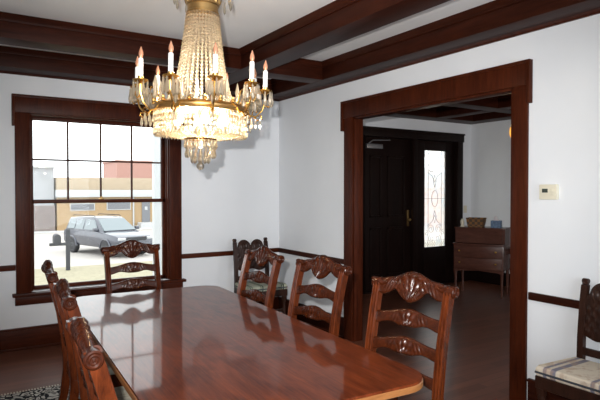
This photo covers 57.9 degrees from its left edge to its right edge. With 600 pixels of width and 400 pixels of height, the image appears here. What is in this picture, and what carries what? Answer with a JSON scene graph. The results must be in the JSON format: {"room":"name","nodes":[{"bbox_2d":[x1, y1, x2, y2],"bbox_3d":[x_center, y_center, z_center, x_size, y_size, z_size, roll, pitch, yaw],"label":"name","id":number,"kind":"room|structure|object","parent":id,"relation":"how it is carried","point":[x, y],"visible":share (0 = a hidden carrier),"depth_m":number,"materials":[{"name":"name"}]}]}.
{"room":"dining room","nodes":[
{"label":"dining room","id":0,"kind":"room"},
{"bbox_2d":[0,73,278,329],"bbox_3d":[-2.267,0.019,5.458,4.640,2.770,0.200,-1,1,-32],"label":"wall","id":1,"kind":"structure","parent":0,"point":[235,195],"depth_m":6.09,"materials":[{"name":"white paint"}]},
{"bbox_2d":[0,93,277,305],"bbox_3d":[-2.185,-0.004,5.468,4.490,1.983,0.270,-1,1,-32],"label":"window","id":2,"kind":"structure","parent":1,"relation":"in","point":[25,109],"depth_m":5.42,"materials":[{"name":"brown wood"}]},
{"bbox_2d":[0,296,279,352],"bbox_3d":[-2.140,1.302,5.420,4.490,0.207,0.038,-1,1,-32],"label":"baseboard","id":3,"kind":"structure","parent":1,"relation":"attached to","point":[23,338],"depth_m":5.15,"materials":[{"name":"brown wood"}]},
{"bbox_2d":[0,0,493,78],"bbox_3d":[1.325,-1.384,3.648,8.780,0.100,7.970,-1,1,-32],"label":"ceiling","id":4,"kind":"structure","parent":0,"point":[248,21],"depth_m":3.96,"materials":[{"name":"white paint"}]},
{"bbox_2d":[0,45,283,98],"bbox_3d":[-2.085,-1.278,5.290,4.490,0.170,0.330,-1,1,-32],"label":"beam","id":5,"kind":"structure","parent":4,"relation":"attached to","point":[15,59],"depth_m":5.15,"materials":[{"name":"brown wood"}]},
{"bbox_2d":[0,11,321,82],"bbox_3d":[-1.525,-1.262,4.411,4.010,0.170,0.305,-1,1,-32],"label":"beam","id":6,"kind":"structure","parent":4,"relation":"attached to","point":[20,30],"depth_m":4.30,"materials":[{"name":"brown wood"}]},
{"bbox_2d":[128,0,272,169],"bbox_3d":[-0.537,-0.743,2.974,0.777,1.158,0.768,1,1,-33],"label":"chandelier","id":7,"kind":"object","parent":4,"relation":"hanging from","point":[201,15],"visible":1,"depth_m":2.86,"materials":[{"name":"gold metal"}]},
{"bbox_2d":[135,67,137,82],"bbox_3d":[-0.886,-0.673,2.957,0.025,0.104,0.024,1,1,-3],"label":"candle","id":8,"kind":"object","parent":7,"relation":"on","point":[136,68],"depth_m":2.94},
{"bbox_2d":[138,58,142,75],"bbox_3d":[-0.809,-0.668,2.756,0.025,0.104,0.024,0,1,-39],"label":"candle","id":9,"kind":"object","parent":7,"relation":"on","point":[140,60],"depth_m":2.75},
{"bbox_2d":[156,75,159,88],"bbox_3d":[-0.830,-0.674,3.164,0.025,0.104,0.024,2,1,33],"label":"candle","id":10,"kind":"object","parent":7,"relation":"on","point":[157,76],"depth_m":3.15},
{"bbox_2d":[168,52,172,70],"bbox_3d":[-0.629,-0.663,2.639,0.024,0.104,0.025,1,1,15],"label":"candle","id":11,"kind":"object","parent":7,"relation":"on","point":[170,55],"depth_m":2.63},
{"bbox_2d":[213,54,217,72],"bbox_3d":[-0.414,-0.659,2.650,0.024,0.104,0.025,1,1,-21],"label":"candle","id":12,"kind":"object","parent":7,"relation":"on","point":[215,56],"depth_m":2.64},
{"bbox_2d":[249,61,254,78],"bbox_3d":[-0.247,-0.658,2.785,0.025,0.104,0.024,2,1,33],"label":"candle","id":13,"kind":"object","parent":7,"relation":"on","point":[251,76],"depth_m":2.78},
{"bbox_2d":[263,71,267,86],"bbox_3d":[-0.191,-0.660,2.993,0.025,0.104,0.024,1,1,-3],"label":"candle","id":14,"kind":"object","parent":7,"relation":"on","point":[265,73],"depth_m":2.98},
{"bbox_2d":[198,0,449,87],"bbox_3d":[0.809,-1.238,3.026,0.320,0.170,6.690,-1,1,-32],"label":"beam","id":15,"kind":"structure","parent":4,"relation":"attached to","point":[338,21],"depth_m":3.88,"materials":[{"name":"brown wood"}]},
{"bbox_2d":[270,0,599,96],"bbox_3d":[1.633,-1.245,3.408,0.330,0.170,6.930,-1,1,-32],"label":"beam","id":16,"kind":"structure","parent":4,"relation":"attached to","point":[496,18],"depth_m":4.09,"materials":[{"name":"brown wood"}]},
{"bbox_2d":[0,280,509,399],"bbox_3d":[1.338,1.496,3.677,8.780,0.120,7.920,-1,1,-32],"label":"floor","id":17,"kind":"structure","parent":0,"point":[477,365],"depth_m":5.03,"materials":[{"name":"brown wood"}]},
{"bbox_2d":[0,384,79,399],"bbox_3d":[-0.161,1.457,2.232,3.000,0.008,5.135,-1,1,-32],"label":"rug","id":18,"kind":"object","parent":17,"relation":"on","point":[48,393],"visible":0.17,"depth_m":3.97,"materials":[{"name":"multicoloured fabric"}]},
{"bbox_2d":[41,260,122,399],"bbox_3d":[-1.193,0.887,3.244,0.617,1.096,0.520,-1,1,-29],"label":"dining chair","id":19,"kind":"object","parent":18,"relation":"on","point":[69,372],"visible":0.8,"depth_m":3.02,"materials":[{"name":"brown wood"}]},
{"bbox_2d":[65,317,117,399],"bbox_3d":[-0.436,0.911,1.835,0.617,1.096,0.520,-1,1,-29],"label":"dining chair","id":20,"kind":"object","parent":18,"relation":"on","point":[99,384],"visible":1,"depth_m":1.53,"materials":[{"name":"brown wood"}]},
{"bbox_2d":[53,278,131,399],"bbox_3d":[-0.819,0.898,2.582,0.617,1.096,0.520,-1,1,-29],"label":"dining chair","id":21,"kind":"object","parent":18,"relation":"on","point":[70,307],"visible":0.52,"depth_m":2.48,"materials":[{"name":"brown wood"}]},
{"bbox_2d":[101,240,160,293],"bbox_3d":[-1.209,0.871,4.138,0.520,1.096,0.617,-1,1,-32],"label":"dining chair","id":22,"kind":"object","parent":18,"relation":"on","point":[129,248],"visible":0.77,"depth_m":4.32,"materials":[{"name":"brown wood"}]},
{"bbox_2d":[76,285,422,399],"bbox_3d":[-0.534,1.058,2.951,1.076,0.739,2.470,-1,1,-29],"label":"dining table","id":23,"kind":"object","parent":18,"relation":"on","point":[205,342],"visible":0.91,"depth_m":2.45,"materials":[{"name":"brown wood"}]},
{"bbox_2d":[237,246,284,308],"bbox_3d":[-0.484,0.878,3.719,0.617,1.096,0.520,-1,1,-36],"label":"dining chair","id":24,"kind":"object","parent":18,"relation":"on","point":[262,255],"visible":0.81,"depth_m":3.82,"materials":[{"name":"brown wood"}]},
{"bbox_2d":[288,255,351,336],"bbox_3d":[-0.073,0.888,3.163,0.617,1.096,0.520,-1,1,-40],"label":"dining chair","id":25,"kind":"object","parent":18,"relation":"on","point":[321,266],"visible":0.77,"depth_m":3.28,"materials":[{"name":"brown wood"}]},
{"bbox_2d":[365,271,458,399],"bbox_3d":[0.361,0.900,2.446,0.520,1.096,0.617,1,1,43],"label":"dining chair","id":26,"kind":"object","parent":18,"relation":"on","point":[412,286],"visible":0.88,"depth_m":2.58,"materials":[{"name":"brown wood"}]},
{"bbox_2d":[232,237,286,314],"bbox_3d":[-0.463,0.917,6.041,0.515,0.955,0.472,-1,1,-30],"label":"chair","id":27,"kind":"object","parent":17,"relation":"on","point":[238,251],"visible":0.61,"depth_m":6.09,"materials":[{"name":"brown wood"}]},
{"bbox_2d":[453,226,509,298],"bbox_3d":[2.610,0.877,7.814,0.714,0.972,0.479,1,1,32],"label":"desk","id":28,"kind":"object","parent":17,"relation":"on","point":[486,249],"visible":0.91,"depth_m":7.65,"materials":[{"name":"brown wood"}]},
{"bbox_2d":[466,217,486,226],"bbox_3d":[2.553,0.323,7.864,0.251,0.134,0.191,1,1,32],"label":"wicker basket","id":29,"kind":"object","parent":28,"relation":"on","point":[471,221],"visible":1,"depth_m":7.80,"materials":[{"name":"brown wicker"}]},
{"bbox_2d":[491,216,501,227],"bbox_3d":[2.793,0.309,7.720,0.130,0.168,0.120,1,1,32],"label":"tissue box","id":30,"kind":"object","parent":28,"relation":"on","point":[495,223],"visible":1,"depth_m":7.68,"materials":[{"name":"blue cardboard"}]},
{"bbox_2d":[535,278,599,399],"bbox_3d":[1.700,0.968,3.098,0.472,0.955,0.515,-1,1,-32],"label":"chair","id":31,"kind":"object","parent":17,"relation":"on","point":[574,378],"visible":1,"depth_m":3.16,"materials":[{"name":"brown wood"}]},
{"bbox_2d":[363,116,470,225],"bbox_3d":[1.259,-0.028,8.178,4.050,2.770,0.200,-1,1,-32],"label":"wall","id":32,"kind":"structure","parent":0,"point":[382,121],"depth_m":8.75,"materials":[{"name":"white paint"}]},
{"bbox_2d":[363,126,464,293],"bbox_3d":[1.706,0.139,8.437,2.240,2.426,0.248,-1,1,-32],"label":"door","id":33,"kind":"structure","parent":32,"relation":"in","point":[393,159],"depth_m":8.33,"materials":[{"name":"black wood"}]},
{"bbox_2d":[279,14,599,393],"bbox_3d":[1.587,0.048,3.811,0.090,2.770,7.920,-1,1,-32],"label":"wall","id":34,"kind":"structure","parent":0,"point":[564,111],"depth_m":3.68,"materials":[{"name":"white paint"}]},
{"bbox_2d":[278,297,570,399],"bbox_3d":[1.662,1.334,3.596,0.038,0.207,7.140,-1,1,-32],"label":"baseboard","id":35,"kind":"structure","parent":34,"relation":"attached to","point":[323,325],"depth_m":5.55,"materials":[{"name":"brown wood"}]},
{"bbox_2d":[278,248,578,308],"bbox_3d":[1.666,0.661,3.591,0.024,0.053,7.146,-1,1,-32],"label":"chair rail","id":36,"kind":"object","parent":34,"relation":"attached to","point":[555,300],"visible":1,"depth_m":3.65,"materials":[{"name":"brown wood"}]},
{"bbox_2d":[340,59,532,399],"bbox_3d":[1.054,0.221,4.651,0.170,2.396,2.141,-1,1,-32],"label":"door frame","id":37,"kind":"structure","parent":34,"relation":"attached to","point":[515,79],"depth_m":4.13,"materials":[{"name":"brown wood"}]},
{"bbox_2d":[539,184,558,199],"bbox_3d":[1.650,-0.053,3.598,0.031,0.100,0.126,-1,1,-32],"label":"thermostat","id":38,"kind":"object","parent":34,"relation":"attached to","point":[546,191],"visible":1,"depth_m":3.58,"materials":[{"name":"beige plastic"}]},
{"bbox_2d":[386,94,510,123],"bbox_3d":[2.981,-1.277,5.266,3.940,0.170,6.615,-1,1,-32],"label":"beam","id":39,"kind":"structure","parent":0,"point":[497,108],"depth_m":7.96,"materials":[{"name":"brown wood"}]},
{"bbox_2d":[470,119,510,272],"bbox_3d":[4.741,0.005,6.294,0.200,2.770,6.720,-1,1,-32],"label":"wall","id":40,"kind":"structure","parent":0,"point":[490,141],"depth_m":8.72,"materials":[{"name":"white paint"}]},
{"bbox_2d":[464,271,509,285],"bbox_3d":[2.993,1.303,5.292,3.850,0.210,6.570,-1,1,-32],"label":"baseboard","id":41,"kind":"structure","parent":40,"relation":"attached to","point":[480,276],"depth_m":8.80,"materials":[{"name":"black wood"}]},
{"label":"outside","id":42,"kind":"structure","parent":0,"visible":0},
{"bbox_2d":[34,227,443,268],"bbox_3d":[-18.058,1.496,84.220,200.000,0.300,118.600,-1,1,-32],"label":"ground","id":43,"kind":"structure","parent":42,"point":[86,255],"depth_m":23.91,"materials":[{"name":"white concrete"}]},
{"bbox_2d":[33,166,54,230],"bbox_3d":[-24.854,-0.072,36.104,15.070,4.520,5.200,-1,1,-32],"label":"building","id":44,"kind":"structure","parent":43,"relation":"on","point":[43,176],"depth_m":37.68,"materials":[{"name":"stone"}]},
{"bbox_2d":[34,228,151,233],"bbox_3d":[-0.300,1.972,47.041,70.000,0.050,1.200,-1,1,-32],"label":"sidewalk","id":45,"kind":"structure","parent":43,"relation":"on","point":[139,228],"depth_m":36.66,"materials":[{"name":"white concrete"}]},
{"bbox_2d":[54,177,161,230],"bbox_3d":[-8.211,0.098,48.371,26.200,3.750,10.000,-1,1,-32],"label":"building","id":46,"kind":"structure","parent":43,"relation":"on","point":[139,214],"depth_m":39.59,"materials":[{"name":"brick"}]},
{"bbox_2d":[64,213,151,256],"bbox_3d":[-8.649,1.532,24.439,4.740,1.715,2.200,1,1,40],"label":"car","id":47,"kind":"object","parent":43,"relation":"on","point":[106,230],"visible":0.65,"depth_m":23.80,"materials":[{"name":"grey paint"}]},
{"bbox_2d":[127,236,145,240],"bbox_3d":[-6.915,1.639,22.960,0.100,0.152,0.920,1,1,40],"label":"grille","id":48,"kind":"object","parent":47,"relation":"attached to","point":[138,238],"depth_m":22.97,"materials":[{"name":"metal"}]},
{"bbox_2d":[102,160,151,177],"bbox_3d":[-18.468,-1.149,58.179,3.900,5.900,6.200,-1,1,-32],"label":"brick building","id":49,"kind":"structure","parent":43,"relation":"on","point":[110,169],"depth_m":55.82,"materials":[{"name":"red brick"}]},
{"bbox_2d":[424,168,443,227],"bbox_3d":[9.640,-0.266,44.893,10.800,4.600,7.600,0,1,7],"label":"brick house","id":50,"kind":"structure","parent":43,"relation":"on","point":[429,185],"depth_m":41.26,"materials":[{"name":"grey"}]},
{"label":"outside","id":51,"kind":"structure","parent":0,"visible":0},
{"bbox_2d":[34,240,443,284],"bbox_3d":[17.841,2.477,27.877,200.000,0.310,15.030,-1,1,-32],"label":"lawn","id":52,"kind":"structure","parent":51,"point":[89,272],"depth_m":18.37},
{"bbox_2d":[49,229,71,269],"bbox_3d":[-8.375,1.753,19.005,0.740,1.450,0.400,-1,1,-32],"label":"mailbox","id":53,"kind":"object","parent":52,"relation":"on","point":[56,239],"visible":1,"depth_m":19.04,"materials":[{"name":"grey metal"}]},
{"bbox_2d":[152,128,161,274],"bbox_3d":[-2.277,0.359,8.635,0.180,4.600,0.180,-1,1,-32],"label":"porch post","id":54,"kind":"object","parent":52,"relation":"on","point":[156,206],"visible":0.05,"depth_m":8.58,"materials":[{"name":"white paint"}]},
{"bbox_3d":[-2.180,0.095,1.144,0.150,2.770,7.170,-1,1,-32],"label":"wall","id":55,"kind":"structure","parent":0,"visible":0},
{"bbox_2d":[0,8,599,100],"bbox_3d":[-0.224,-1.139,2.369,4.490,0.030,7.170,-1,1,-32],"label":"trim","id":56,"kind":"structure","parent":55,"relation":"attached to","point":[595,11],"depth_m":4.60,"materials":[{"name":"brown wood"}]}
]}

